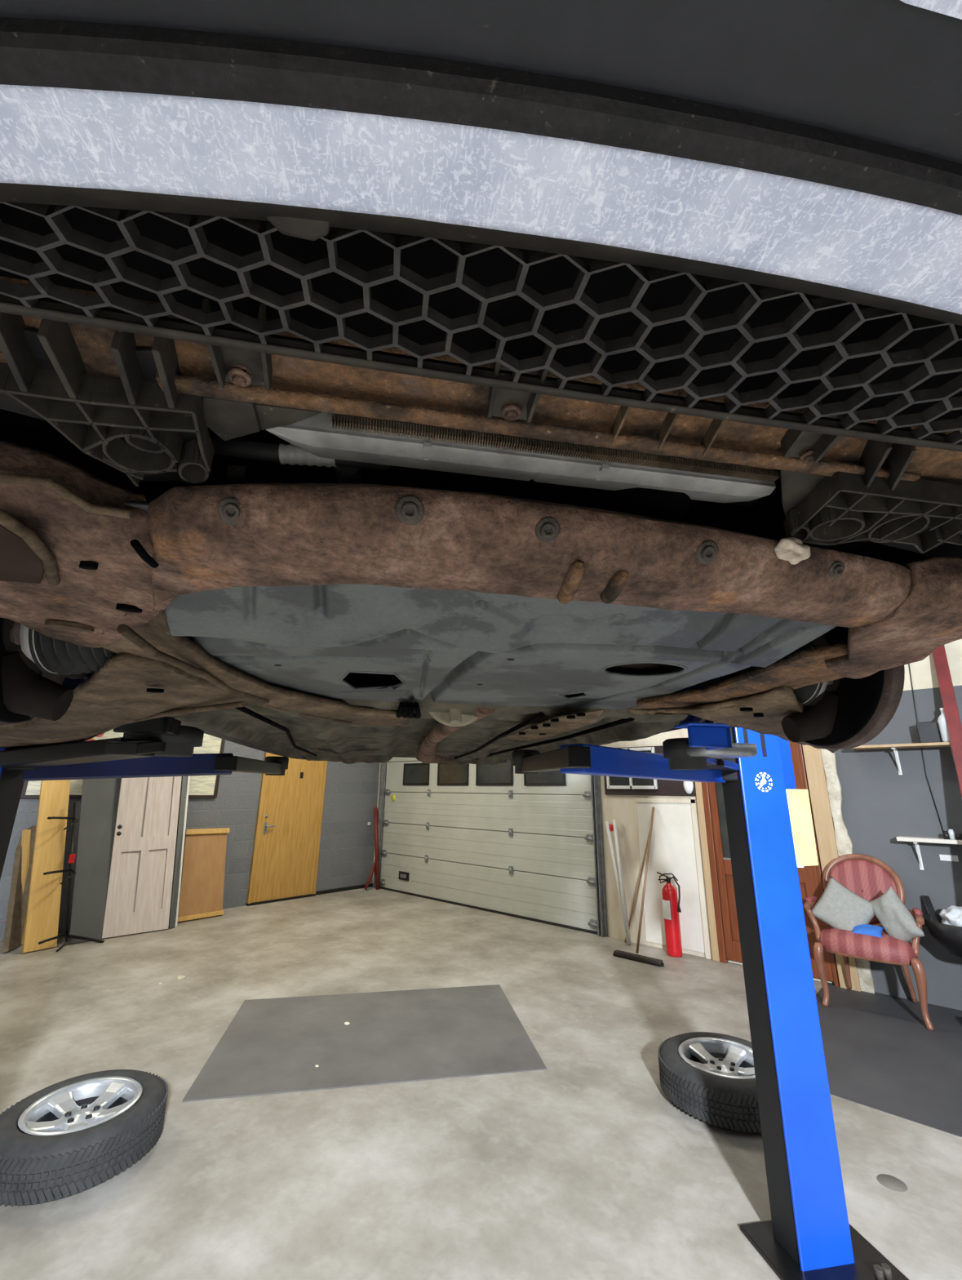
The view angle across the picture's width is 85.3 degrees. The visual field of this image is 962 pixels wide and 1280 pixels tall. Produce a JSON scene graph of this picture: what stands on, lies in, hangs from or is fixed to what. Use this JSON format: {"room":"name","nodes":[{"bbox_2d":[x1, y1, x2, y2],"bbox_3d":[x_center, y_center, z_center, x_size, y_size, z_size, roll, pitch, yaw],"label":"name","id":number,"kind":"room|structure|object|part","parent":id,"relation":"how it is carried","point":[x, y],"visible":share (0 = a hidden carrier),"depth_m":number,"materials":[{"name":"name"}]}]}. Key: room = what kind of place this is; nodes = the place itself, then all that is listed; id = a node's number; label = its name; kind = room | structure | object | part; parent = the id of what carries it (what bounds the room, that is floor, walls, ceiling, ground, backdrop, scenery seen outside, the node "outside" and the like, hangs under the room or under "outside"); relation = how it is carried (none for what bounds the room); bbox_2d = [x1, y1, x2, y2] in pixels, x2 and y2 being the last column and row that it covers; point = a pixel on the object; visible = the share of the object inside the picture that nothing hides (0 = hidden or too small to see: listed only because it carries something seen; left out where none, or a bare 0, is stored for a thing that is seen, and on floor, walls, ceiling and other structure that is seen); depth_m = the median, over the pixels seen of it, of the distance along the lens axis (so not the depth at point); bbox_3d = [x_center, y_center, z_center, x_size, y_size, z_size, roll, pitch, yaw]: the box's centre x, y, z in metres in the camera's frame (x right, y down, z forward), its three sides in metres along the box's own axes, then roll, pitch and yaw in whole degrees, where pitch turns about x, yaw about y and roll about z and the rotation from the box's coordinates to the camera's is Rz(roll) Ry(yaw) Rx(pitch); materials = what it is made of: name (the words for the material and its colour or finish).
{"room":"auto repair garage","nodes":[
{"label":"auto repair garage","id":0,"kind":"room"},
{"bbox_2d":[0,740,380,942],"bbox_3d":[-5.487,1.257,5.390,0.200,3.550,11.180,-14,-21,40],"label":"wall","id":1,"kind":"structure","parent":0,"point":[347,842],"depth_m":7.43,"materials":[{"name":"grey paint"}]},
{"bbox_2d":[20,780,41,799],"bbox_3d":[-4.932,1.642,5.729,0.038,0.190,0.158,-14,-21,40],"label":"picture","id":2,"kind":"object","parent":1,"relation":"attached to","point":[31,789],"depth_m":5.72},
{"bbox_2d":[68,779,83,798],"bbox_3d":[-4.667,1.713,6.011,0.038,0.199,0.136,-14,-21,40],"label":"picture","id":3,"kind":"object","parent":1,"relation":"attached to","point":[76,785],"depth_m":6.01},
{"bbox_2d":[85,728,123,741],"bbox_3d":[-4.541,1.153,6.309,0.038,0.155,0.360,-14,-21,40],"label":"picture","id":4,"kind":"object","parent":1,"relation":"attached to","point":[110,734],"depth_m":6.33},
{"bbox_2d":[101,776,182,938],"bbox_3d":[-3.952,2.267,6.201,0.658,2.084,0.684,-14,-21,40],"label":"door","id":5,"kind":"structure","parent":1,"relation":"in","point":[139,896],"depth_m":6.05,"materials":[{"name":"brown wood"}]},
{"bbox_2d":[188,774,220,798],"bbox_3d":[-3.727,1.963,7.012,0.038,0.300,0.375,-14,-21,40],"label":"picture","id":6,"kind":"object","parent":1,"relation":"attached to","point":[203,786],"depth_m":7.01},
{"bbox_2d":[193,733,225,753],"bbox_3d":[-3.725,1.425,7.163,0.038,0.267,0.389,-14,-21,40],"label":"picture","id":7,"kind":"object","parent":1,"relation":"attached to","point":[211,744],"depth_m":7.17},
{"bbox_2d":[245,751,327,906],"bbox_3d":[-2.829,2.714,7.786,0.096,2.130,1.030,-14,-21,40],"label":"door","id":8,"kind":"structure","parent":1,"relation":"in","point":[284,866],"depth_m":7.74,"materials":[{"name":"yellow wood"}]},
{"bbox_3d":[-3.043,2.704,7.522,0.066,0.160,0.138,-14,-21,40],"label":"handle","id":9,"kind":"part","parent":8,"relation":"part of","materials":[{"name":"metal"}]},
{"bbox_2d":[315,883,373,895],"bbox_3d":[-2.144,3.947,8.285,0.020,0.050,1.040,-14,-21,40],"label":"baseboard","id":10,"kind":"structure","parent":1,"relation":"attached to","point":[359,886],"depth_m":8.23,"materials":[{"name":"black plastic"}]},
{"bbox_2d":[0,886,961,1279],"bbox_3d":[-0.893,1.943,0.820,12.680,0.200,11.180,-14,-21,40],"label":"floor","id":11,"kind":"structure","parent":0,"point":[581,1166],"depth_m":2.43,"materials":[{"name":"concrete"}]},
{"bbox_2d":[2,825,35,952],"bbox_3d":[-4.702,2.508,5.350,0.501,1.132,0.185,-14,-21,40],"label":"leaning board","id":12,"kind":"object","parent":11,"relation":"on","point":[18,902],"visible":0.84,"depth_m":5.30,"materials":[{"name":"brown wood"}]},
{"bbox_2d":[21,829,31,944],"bbox_3d":[-4.758,2.545,5.407,0.288,1.093,0.087,-1,-16,6],"label":"plank","id":13,"kind":"object","parent":11,"relation":"on","point":[26,833],"visible":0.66,"depth_m":5.50,"materials":[{"name":"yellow wood"}]},
{"bbox_2d":[22,779,70,953],"bbox_3d":[-4.553,2.154,5.519,0.621,1.910,0.267,-9,-19,31],"label":"wooden board","id":14,"kind":"object","parent":11,"relation":"on","point":[42,923],"visible":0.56,"depth_m":5.39,"materials":[{"name":"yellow wood"}]},
{"bbox_2d":[38,802,104,951],"bbox_3d":[-4.212,2.433,5.494,0.516,1.383,0.828,-7,-18,26],"label":"metal rack","id":15,"kind":"object","parent":11,"relation":"on","point":[72,856],"visible":0.84,"depth_m":5.38,"materials":[{"name":"black metal"}]},
{"bbox_2d":[0,1069,168,1207],"bbox_3d":[-1.768,2.149,2.297,0.662,0.203,0.662,-2,-16,8],"label":"tyre","id":16,"kind":"object","parent":11,"relation":"on","point":[68,1137],"visible":1,"depth_m":2.17,"materials":[{"name":"rubber"}]},
{"bbox_2d":[68,777,121,944],"bbox_3d":[-4.285,2.321,5.798,0.574,1.748,0.403,-14,-21,40],"label":"cabinet","id":17,"kind":"object","parent":11,"relation":"on","point":[100,797],"visible":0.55,"depth_m":5.76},
{"bbox_2d":[0,716,288,879],"bbox_3d":[-1.486,0.728,2.134,1.031,2.850,1.640,3,-16,-10],"label":"car lift","id":18,"kind":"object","parent":11,"relation":"on","point":[159,747],"depth_m":1.76,"materials":[{"name":"blue paint"}]},
{"bbox_3d":[-1.307,0.364,1.666,0.584,0.084,0.120,-5,-17,19],"label":"arm","id":19,"kind":"part","parent":18,"relation":"part of","materials":[{"name":"black metal"}]},
{"bbox_3d":[-1.282,0.471,1.948,0.645,0.114,0.110,8,-17,-23],"label":"arm","id":20,"kind":"part","parent":18,"relation":"part of","materials":[{"name":"blue paint"}]},
{"bbox_2d":[168,776,187,928],"bbox_3d":[-3.693,2.500,6.401,0.087,1.750,0.604,14,-21,-39],"label":"panel","id":21,"kind":"object","parent":11,"relation":"on","point":[175,881],"visible":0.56,"depth_m":6.33,"materials":[{"name":"grey wood"}]},
{"bbox_2d":[177,975,185,979],"bbox_3d":[-2.537,2.848,4.421,0.073,0.018,0.066,-14,-21,40],"label":"crumb","id":22,"kind":"object","parent":11,"relation":"on","point":[179,977],"visible":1,"depth_m":4.40,"materials":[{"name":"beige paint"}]},
{"bbox_2d":[174,776,190,927],"bbox_3d":[-3.665,2.521,6.426,0.032,1.726,0.519,14,-21,-39],"label":"strip","id":23,"kind":"object","parent":11,"relation":"on","point":[188,777],"visible":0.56,"depth_m":6.43,"materials":[{"name":"white paint"}]},
{"bbox_2d":[177,827,230,922],"bbox_3d":[-3.527,2.945,6.635,0.356,1.033,0.579,-14,-21,40],"label":"cabinet","id":24,"kind":"object","parent":11,"relation":"on","point":[203,867],"visible":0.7,"depth_m":6.60,"materials":[{"name":"brown wood"}]},
{"bbox_3d":[-3.441,3.384,6.401,0.069,0.061,0.548,-13,-21,39],"label":"rail","id":25,"kind":"part","parent":24,"relation":"part of","materials":[{"name":"brown wood"}]},
{"bbox_3d":[-3.600,2.517,6.851,0.121,0.093,0.551,-14,-21,40],"label":"rail","id":26,"kind":"part","parent":24,"relation":"part of","materials":[{"name":"brown wood"}]},
{"bbox_2d":[182,984,546,1102],"bbox_3d":[-0.690,2.610,3.502,1.982,0.006,1.370,4,-16,-10],"label":"rubber mat","id":27,"kind":"object","parent":11,"relation":"on","point":[270,1046],"visible":1,"depth_m":3.31,"materials":[{"name":"grey rubber"}]},
{"bbox_2d":[364,860,375,889],"bbox_3d":[-1.766,3.756,8.512,0.049,0.522,0.420,-5,-17,18],"label":"prop","id":28,"kind":"object","parent":11,"relation":"on","point":[367,883],"visible":0.72,"depth_m":8.41,"materials":[{"name":"red paint"}]},
{"bbox_2d":[373,807,379,889],"bbox_3d":[-1.721,3.423,8.618,0.225,1.258,0.061,-10,-19,34],"label":"prop","id":29,"kind":"object","parent":11,"relation":"on","point":[375,809],"visible":1,"depth_m":8.59,"materials":[{"name":"red paint"}]},
{"bbox_2d":[605,821,631,942],"bbox_3d":[1.514,2.652,5.784,0.038,1.219,0.247,13,-20,-36],"label":"pole","id":30,"kind":"object","parent":11,"relation":"on","point":[607,823],"depth_m":5.85,"materials":[{"name":"paint"}]},
{"bbox_3d":[1.488,2.150,5.982,0.080,0.080,0.012,-14,-21,40],"label":"red cap","id":31,"kind":"part","parent":30,"relation":"part of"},
{"bbox_2d":[613,819,631,944],"bbox_3d":[1.541,2.628,5.737,0.043,1.239,0.188,5,-17,-16],"label":"pole","id":32,"kind":"object","parent":11,"relation":"on","point":[615,821],"visible":1,"depth_m":5.71,"materials":[{"name":"paint"}]},
{"bbox_2d":[624,831,649,942],"bbox_3d":[1.693,2.652,5.631,0.372,1.139,0.021,-9,-19,31],"label":"wooden stick","id":33,"kind":"object","parent":11,"relation":"on","point":[647,842],"visible":0.72,"depth_m":5.63,"materials":[{"name":"brown wood"}]},
{"bbox_2d":[613,806,664,966],"bbox_3d":[1.681,2.447,5.360,0.498,1.394,0.582,-14,-21,40],"label":"broom","id":34,"kind":"object","parent":11,"relation":"on","point":[651,961],"visible":1,"depth_m":5.09,"materials":[{"name":"brown wood"}]},
{"bbox_3d":[1.698,2.424,5.379,0.543,1.339,0.026,15,-21,-41],"label":"handle","id":35,"kind":"part","parent":34,"relation":"part of","materials":[{"name":"brown wood"}]},
{"bbox_2d":[657,871,682,957],"bbox_3d":[1.914,2.757,5.272,0.181,0.756,0.167,1,-16,-2],"label":"fire extinguisher","id":36,"kind":"object","parent":11,"relation":"on","point":[671,901],"visible":1,"depth_m":5.22,"materials":[{"name":"red metal"}]},
{"bbox_2d":[657,1031,761,1133],"bbox_3d":[1.292,2.318,2.770,0.662,0.203,0.662,8,-18,-25],"label":"tyre","id":37,"kind":"object","parent":11,"relation":"on","point":[711,1077],"visible":0.75,"depth_m":2.63,"materials":[{"name":"black rubber"}]},
{"bbox_2d":[511,722,909,1279],"bbox_3d":[0.843,0.693,1.925,1.368,2.850,1.157,3,-16,-10],"label":"lift column","id":38,"kind":"structure","parent":11,"relation":"on","point":[810,1235],"depth_m":1.92,"materials":[{"name":"blue metal"}]},
{"bbox_2d":[0,0,961,765],"bbox_3d":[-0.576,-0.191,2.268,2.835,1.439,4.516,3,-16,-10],"label":"car","id":39,"kind":"object","parent":38,"relation":"on","point":[455,382],"visible":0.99,"depth_m":0.34,"materials":[{"name":"black plastic"}]},
{"bbox_3d":[-0.464,-0.075,0.504,0.068,0.006,0.205,16,-22,-42],"label":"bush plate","id":40,"kind":"part","parent":39,"relation":"part of","materials":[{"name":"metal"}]},
{"bbox_3d":[-1.220,0.243,1.446,1.946,0.090,0.393,-12,-20,37],"label":"control arm","id":41,"kind":"part","parent":39,"relation":"part of","materials":[{"name":"brown metal"}]},
{"bbox_3d":[-0.196,-0.173,0.409,0.043,0.006,0.050,3,-16,-10],"label":"corner plate","id":42,"kind":"part","parent":39,"relation":"part of","materials":[{"name":"plastic"}]},
{"bbox_3d":[-0.383,0.102,1.073,0.268,0.041,1.020,-2,-16,10],"label":"rail","id":43,"kind":"part","parent":39,"relation":"part of","materials":[{"name":"brown metal"}]},
{"bbox_3d":[-0.151,-0.176,0.415,0.051,0.006,0.031,3,-16,-10],"label":"corner plate","id":44,"kind":"part","parent":39,"relation":"part of","materials":[{"name":"plastic"}]},
{"bbox_2d":[0,201,961,444],"bbox_3d":[0.110,-0.168,0.318,1.327,0.021,0.132,3,-16,-10],"label":"grille","id":45,"kind":"object","parent":39,"relation":"attached to","point":[514,384],"depth_m":0.29,"materials":[{"name":"plastic"}]},
{"bbox_2d":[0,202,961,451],"bbox_3d":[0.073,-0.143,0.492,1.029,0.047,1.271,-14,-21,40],"label":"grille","id":46,"kind":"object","parent":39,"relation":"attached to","point":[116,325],"depth_m":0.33,"materials":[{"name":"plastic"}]},
{"bbox_3d":[0.054,-0.174,0.512,0.492,0.030,0.046,3,-16,-10],"label":"radiator rail","id":47,"kind":"part","parent":39,"relation":"part of","materials":[{"name":"metal"}]},
{"bbox_3d":[0.712,0.186,1.162,0.747,0.082,0.299,9,-18,-26],"label":"control arm","id":48,"kind":"part","parent":39,"relation":"part of","materials":[{"name":"brown metal"}]},
{"bbox_3d":[0.286,-0.178,0.598,0.057,0.044,0.034,3,-16,-10],"label":"radiator tank","id":49,"kind":"part","parent":39,"relation":"part of","materials":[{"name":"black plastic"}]},
{"bbox_3d":[0.478,0.091,1.003,0.153,0.032,0.538,6,-17,-19],"label":"rail","id":50,"kind":"part","parent":39,"relation":"part of","materials":[{"name":"brown metal"}]},
{"bbox_3d":[0.322,-0.138,0.511,0.047,0.006,0.145,-9,-18,29],"label":"corner plate","id":51,"kind":"part","parent":39,"relation":"part of","materials":[{"name":"plastic"}]},
{"bbox_3d":[0.459,-0.142,0.499,0.156,0.006,0.030,3,-16,-10],"label":"corner plate","id":52,"kind":"part","parent":39,"relation":"part of","materials":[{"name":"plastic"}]},
{"bbox_3d":[0.643,0.465,1.917,1.042,0.095,0.090,16,-22,-42],"label":"arm","id":53,"kind":"part","parent":38,"relation":"part of","materials":[{"name":"blue paint"}]},
{"bbox_2d":[686,742,757,758],"bbox_3d":[0.726,0.335,1.583,0.190,0.036,0.130,3,-16,-10],"label":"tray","id":54,"kind":"object","parent":38,"relation":"on","point":[740,749],"depth_m":1.53,"materials":[{"name":"metal"}]},
{"bbox_3d":[0.936,0.503,2.091,0.130,0.030,0.410,-10,-19,32],"label":"arm","id":55,"kind":"part","parent":38,"relation":"part of","materials":[{"name":"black metal"}]},
{"bbox_3d":[1.189,2.133,1.797,0.410,0.018,0.355,3,-16,-10],"label":"plate","id":56,"kind":"part","parent":38,"relation":"part of","materials":[{"name":"black metal"}]},
{"bbox_2d":[816,982,961,1137],"bbox_3d":[4.441,2.195,1.865,5.840,0.004,2.010,-14,-21,40],"label":"floor mat","id":57,"kind":"object","parent":11,"relation":"on","point":[881,1053],"depth_m":3.22,"materials":[{"name":"grey rubber"}]},
{"bbox_2d":[804,853,934,1031],"bbox_3d":[3.040,2.281,4.126,0.771,1.061,0.643,-13,-21,39],"label":"armchair","id":58,"kind":"object","parent":57,"relation":"on","point":[868,877],"visible":0.8,"depth_m":4.04,"materials":[{"name":"red fabric"}]},
{"bbox_3d":[2.799,2.304,4.311,0.177,0.283,0.433,-13,-21,39],"label":"armrest","id":59,"kind":"part","parent":58,"relation":"part of","materials":[{"name":"brown wood"}]},
{"bbox_3d":[2.630,2.571,4.028,0.091,0.463,0.091,-13,-21,39],"label":"leg","id":60,"kind":"part","parent":58,"relation":"part of","materials":[{"name":"brown wood"}]},
{"bbox_2d":[811,875,875,930],"bbox_3d":[2.908,2.167,4.185,0.495,0.487,0.178,-14,-21,41],"label":"cushion","id":61,"kind":"object","parent":58,"relation":"on","point":[838,907],"visible":0.92,"depth_m":4.16,"materials":[{"name":"grey fabric"}]},
{"bbox_3d":[3.015,2.669,4.306,0.063,0.429,0.131,-13,-21,39],"label":"leg","id":62,"kind":"part","parent":58,"relation":"part of","materials":[{"name":"brown wood"}]},
{"bbox_3d":[3.194,2.099,4.364,0.488,0.499,0.145,-13,-21,39],"label":"backrest","id":63,"kind":"part","parent":58,"relation":"part of","materials":[{"name":"pink fabric"}]},
{"bbox_3d":[3.190,2.131,4.351,0.565,0.645,0.185,-13,-21,39],"label":"frame","id":64,"kind":"part","parent":58,"relation":"part of","materials":[{"name":"brown wood"}]},
{"bbox_3d":[3.005,2.383,4.055,0.590,0.075,0.520,-13,-21,39],"label":"seat frame","id":65,"kind":"part","parent":58,"relation":"part of","materials":[{"name":"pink fabric"}]},
{"bbox_2d":[852,924,884,937],"bbox_3d":[2.966,2.232,4.010,0.200,0.076,0.152,-14,-21,40],"label":"cloth","id":66,"kind":"object","parent":58,"relation":"on","point":[866,929],"visible":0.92,"depth_m":3.99,"materials":[{"name":"blue fabric"}]},
{"bbox_3d":[3.006,2.333,4.070,0.611,0.140,0.538,-13,-21,39],"label":"seat","id":67,"kind":"part","parent":58,"relation":"part of","materials":[{"name":"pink fabric"}]},
{"bbox_2d":[870,886,926,942],"bbox_3d":[3.149,2.114,3.972,0.159,0.442,0.418,3,-16,-10],"label":"cushion","id":68,"kind":"object","parent":58,"relation":"on","point":[892,913],"visible":0.92,"depth_m":3.92,"materials":[{"name":"grey fabric"}]},
{"bbox_3d":[3.317,2.601,4.059,0.062,0.429,0.131,-13,-21,39],"label":"leg","id":69,"kind":"part","parent":58,"relation":"part of","materials":[{"name":"brown wood"}]},
{"bbox_3d":[3.261,2.200,3.932,0.177,0.283,0.434,-13,-21,39],"label":"armrest","id":70,"kind":"part","parent":58,"relation":"part of","materials":[{"name":"brown wood"}]},
{"bbox_3d":[3.090,2.468,3.652,0.091,0.463,0.091,-13,-21,39],"label":"leg","id":71,"kind":"part","parent":58,"relation":"part of","materials":[{"name":"brown wood"}]},
{"bbox_2d":[933,644,961,796],"bbox_3d":[3.632,1.229,3.869,0.745,2.946,0.089,15,-21,-41],"label":"steel beam","id":72,"kind":"structure","parent":57,"relation":"on","point":[952,714],"depth_m":4.17,"materials":[{"name":"red metal"}]},
{"bbox_2d":[876,1173,907,1191],"bbox_3d":[1.708,2.255,2.171,0.104,0.002,0.104,-14,-21,40],"label":"puddle","id":73,"kind":"object","parent":11,"relation":"on","point":[889,1181],"depth_m":2.17,"materials":[{"name":"grey liquid"}]},
{"bbox_2d":[600,728,712,959],"bbox_3d":[1.854,1.944,5.781,1.140,2.600,0.050,-14,-21,40],"label":"wall","id":74,"kind":"structure","parent":0,"point":[676,847],"depth_m":5.61,"materials":[{"name":"white paint"}]},
{"bbox_2d":[604,745,696,795],"bbox_3d":[1.861,1.469,5.877,1.077,0.535,0.064,-14,-21,40],"label":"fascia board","id":75,"kind":"object","parent":74,"relation":"attached to","point":[614,785],"visible":0.48,"depth_m":5.86,"materials":[{"name":"brown paint"}]},
{"bbox_3d":[1.719,1.474,5.999,0.580,0.455,0.010,-14,-21,40],"label":"pane","id":76,"kind":"part","parent":75,"relation":"part of","materials":[{"name":"clear glass"}]},
{"bbox_2d":[684,781,693,794],"bbox_3d":[2.188,1.528,5.524,0.102,0.192,0.030,-14,-21,40],"label":"lamp","id":77,"kind":"object","parent":75,"relation":"attached to","point":[688,785],"visible":0.71,"depth_m":5.50,"materials":[{"name":"white paint"}]},
{"bbox_3d":[1.980,2.449,5.507,0.620,1.400,0.014,-14,-21,40],"label":"lining panel","id":78,"kind":"part","parent":74,"relation":"part of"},
{"bbox_2d":[373,639,961,1010],"bbox_3d":[2.823,1.301,5.228,12.280,3.550,0.200,-14,-21,40],"label":"wall","id":79,"kind":"structure","parent":0,"point":[880,805],"depth_m":4.34,"materials":[{"name":"grey paint"}]},
{"bbox_2d":[373,761,387,888],"bbox_3d":[-1.700,2.821,8.873,0.093,2.550,0.095,-14,-21,40],"label":"trim","id":80,"kind":"structure","parent":79,"relation":"attached to","point":[381,806],"depth_m":8.84,"materials":[{"name":"metal"}]},
{"bbox_2d":[379,757,600,934],"bbox_3d":[-0.125,2.480,7.539,4.060,2.500,0.118,-14,-21,40],"label":"door","id":81,"kind":"structure","parent":79,"relation":"in","point":[493,838],"depth_m":7.17,"materials":[{"name":"metal"}]},
{"bbox_3d":[-1.208,3.692,8.174,0.240,0.120,0.016,-14,-21,40],"label":"lift handle","id":82,"kind":"part","parent":81,"relation":"part of","materials":[{"name":"black plastic"}]},
{"bbox_3d":[-1.054,2.179,8.481,0.570,0.290,0.006,-14,-21,40],"label":"pane","id":83,"kind":"part","parent":81,"relation":"part of","materials":[{"name":"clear glass"}]},
{"bbox_3d":[-0.430,2.028,7.932,0.600,0.290,0.006,-14,-21,40],"label":"pane","id":84,"kind":"part","parent":81,"relation":"part of","materials":[{"name":"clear glass"}]},
{"bbox_3d":[0.184,1.879,7.393,0.620,0.290,0.006,-14,-21,40],"label":"pane","id":85,"kind":"part","parent":81,"relation":"part of","materials":[{"name":"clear glass"}]},
{"bbox_3d":[0.827,1.724,6.828,0.600,0.290,0.006,-14,-21,40],"label":"pane","id":86,"kind":"part","parent":81,"relation":"part of","materials":[{"name":"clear glass"}]},
{"bbox_2d":[591,775,608,937],"bbox_3d":[1.368,2.079,6.178,0.093,2.550,0.095,-14,-21,40],"label":"trim","id":87,"kind":"structure","parent":79,"relation":"attached to","point":[601,894],"depth_m":6.04,"materials":[{"name":"metal"}]},
{"bbox_2d":[695,741,839,986],"bbox_3d":[2.640,1.941,5.021,1.030,2.200,0.070,-14,-21,40],"label":"door","id":88,"kind":"structure","parent":79,"relation":"in","point":[717,868],"depth_m":5.06,"materials":[{"name":"brown wood"}]},
{"bbox_3d":[2.288,2.028,5.337,0.068,2.200,0.060,-14,-21,40],"label":"casing","id":89,"kind":"part","parent":88,"relation":"part of","materials":[{"name":"beige wood"}]},
{"bbox_3d":[2.666,1.624,5.092,0.690,1.010,0.008,-14,-21,40],"label":"pane","id":90,"kind":"part","parent":88,"relation":"part of","materials":[{"name":"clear glass"}]},
{"bbox_2d":[786,789,818,867],"bbox_3d":[1.440,0.841,2.341,0.136,0.331,0.043,3,-16,-9],"label":"notice sheet","id":91,"kind":"object","parent":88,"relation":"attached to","point":[798,800],"visible":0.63,"depth_m":2.35,"materials":[{"name":"beige paper"}]},
{"bbox_2d":[802,744,861,991],"bbox_3d":[3.082,1.643,4.690,0.140,2.600,0.070,-14,-21,40],"label":"trim","id":92,"kind":"structure","parent":79,"relation":"attached to","point":[816,775],"depth_m":4.67,"materials":[{"name":"beige wood"}]},
{"bbox_2d":[821,748,875,993],"bbox_3d":[3.181,1.647,4.612,0.121,2.550,0.045,-14,-21,40],"label":"trim","id":93,"kind":"structure","parent":79,"relation":"attached to","point":[844,842],"depth_m":4.61,"materials":[{"name":"paint"}]},
{"bbox_2d":[851,742,957,774],"bbox_3d":[3.766,0.939,4.145,1.350,0.242,0.222,-14,-21,40],"label":"wall shelf","id":94,"kind":"object","parent":79,"relation":"attached to","point":[896,746],"visible":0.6,"depth_m":4.36,"materials":[{"name":"white paint"}]},
{"bbox_2d":[916,721,942,742],"bbox_3d":[3.666,0.761,4.277,0.130,0.170,0.120,-14,-21,40],"label":"box","id":95,"kind":"object","parent":94,"relation":"on","point":[928,731],"visible":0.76,"depth_m":4.23,"materials":[{"name":"cardboard"}]},
{"bbox_2d":[937,707,951,742],"bbox_3d":[3.745,0.684,4.197,0.110,0.275,0.110,-14,-21,40],"label":"bottle","id":96,"kind":"object","parent":94,"relation":"on","point":[942,722],"visible":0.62,"depth_m":4.18,"materials":[{"name":"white plastic"}]},
{"bbox_2d":[908,663,944,832],"bbox_3d":[3.701,0.835,4.378,0.061,1.491,0.008,-14,-21,40],"label":"cable","id":97,"kind":"object","parent":79,"relation":"attached to","point":[908,664],"visible":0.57,"depth_m":4.34,"materials":[{"name":"black plastic"}]},
{"bbox_2d":[896,835,961,870],"bbox_3d":[3.853,1.636,3.897,1.148,0.250,0.163,-14,-21,40],"label":"wall shelf","id":98,"kind":"object","parent":79,"relation":"attached to","point":[916,840],"visible":1,"depth_m":4.17,"materials":[{"name":"white paint"}]},
{"bbox_2d":[942,832,950,839],"bbox_3d":[3.648,1.534,4.093,0.040,0.050,0.039,-14,-21,40],"label":"jar","id":99,"kind":"object","parent":98,"relation":"on","point":[946,835],"visible":1,"depth_m":4.08,"materials":[{"name":"grey glass"}]},
{"bbox_2d":[948,829,956,839],"bbox_3d":[3.673,1.516,4.074,0.040,0.075,0.039,-14,-21,40],"label":"jar","id":100,"kind":"object","parent":98,"relation":"on","point":[952,833],"visible":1,"depth_m":4.06,"materials":[{"name":"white plastic"}]},
{"bbox_2d":[955,833,961,839],"bbox_3d":[3.705,1.522,4.042,0.044,0.045,0.043,-14,-21,40],"label":"jar","id":101,"kind":"object","parent":98,"relation":"on","point":[959,836],"visible":1,"depth_m":4.03,"materials":[{"name":"black plastic"}]},
{"bbox_2d":[921,895,961,957],"bbox_3d":[3.539,2.115,3.797,0.500,0.354,0.500,-14,-21,40],"label":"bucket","id":102,"kind":"object","parent":79,"relation":"attached to","point":[945,927],"visible":1,"depth_m":3.79,"materials":[{"name":"black plastic"}]},
{"bbox_3d":[3.495,2.112,4.052,0.050,0.209,0.198,-7,-18,24],"label":"handle","id":103,"kind":"part","parent":102,"relation":"part of","materials":[{"name":"black plastic"}]},
{"bbox_2d":[922,913,961,957],"bbox_3d":[3.539,2.170,3.781,0.500,0.240,0.500,-14,-21,40],"label":"tub","id":104,"kind":"object","parent":102,"relation":"in","point":[948,932],"depth_m":3.75,"materials":[{"name":"black plastic"}]},
{"bbox_2d":[939,854,959,862],"bbox_3d":[3.698,1.722,4.127,0.110,0.044,0.004,-14,-21,40],"label":"paper label","id":105,"kind":"object","parent":79,"relation":"attached to","point":[943,857],"visible":1,"depth_m":4.13,"materials":[{"name":"white paper"}]}
]}

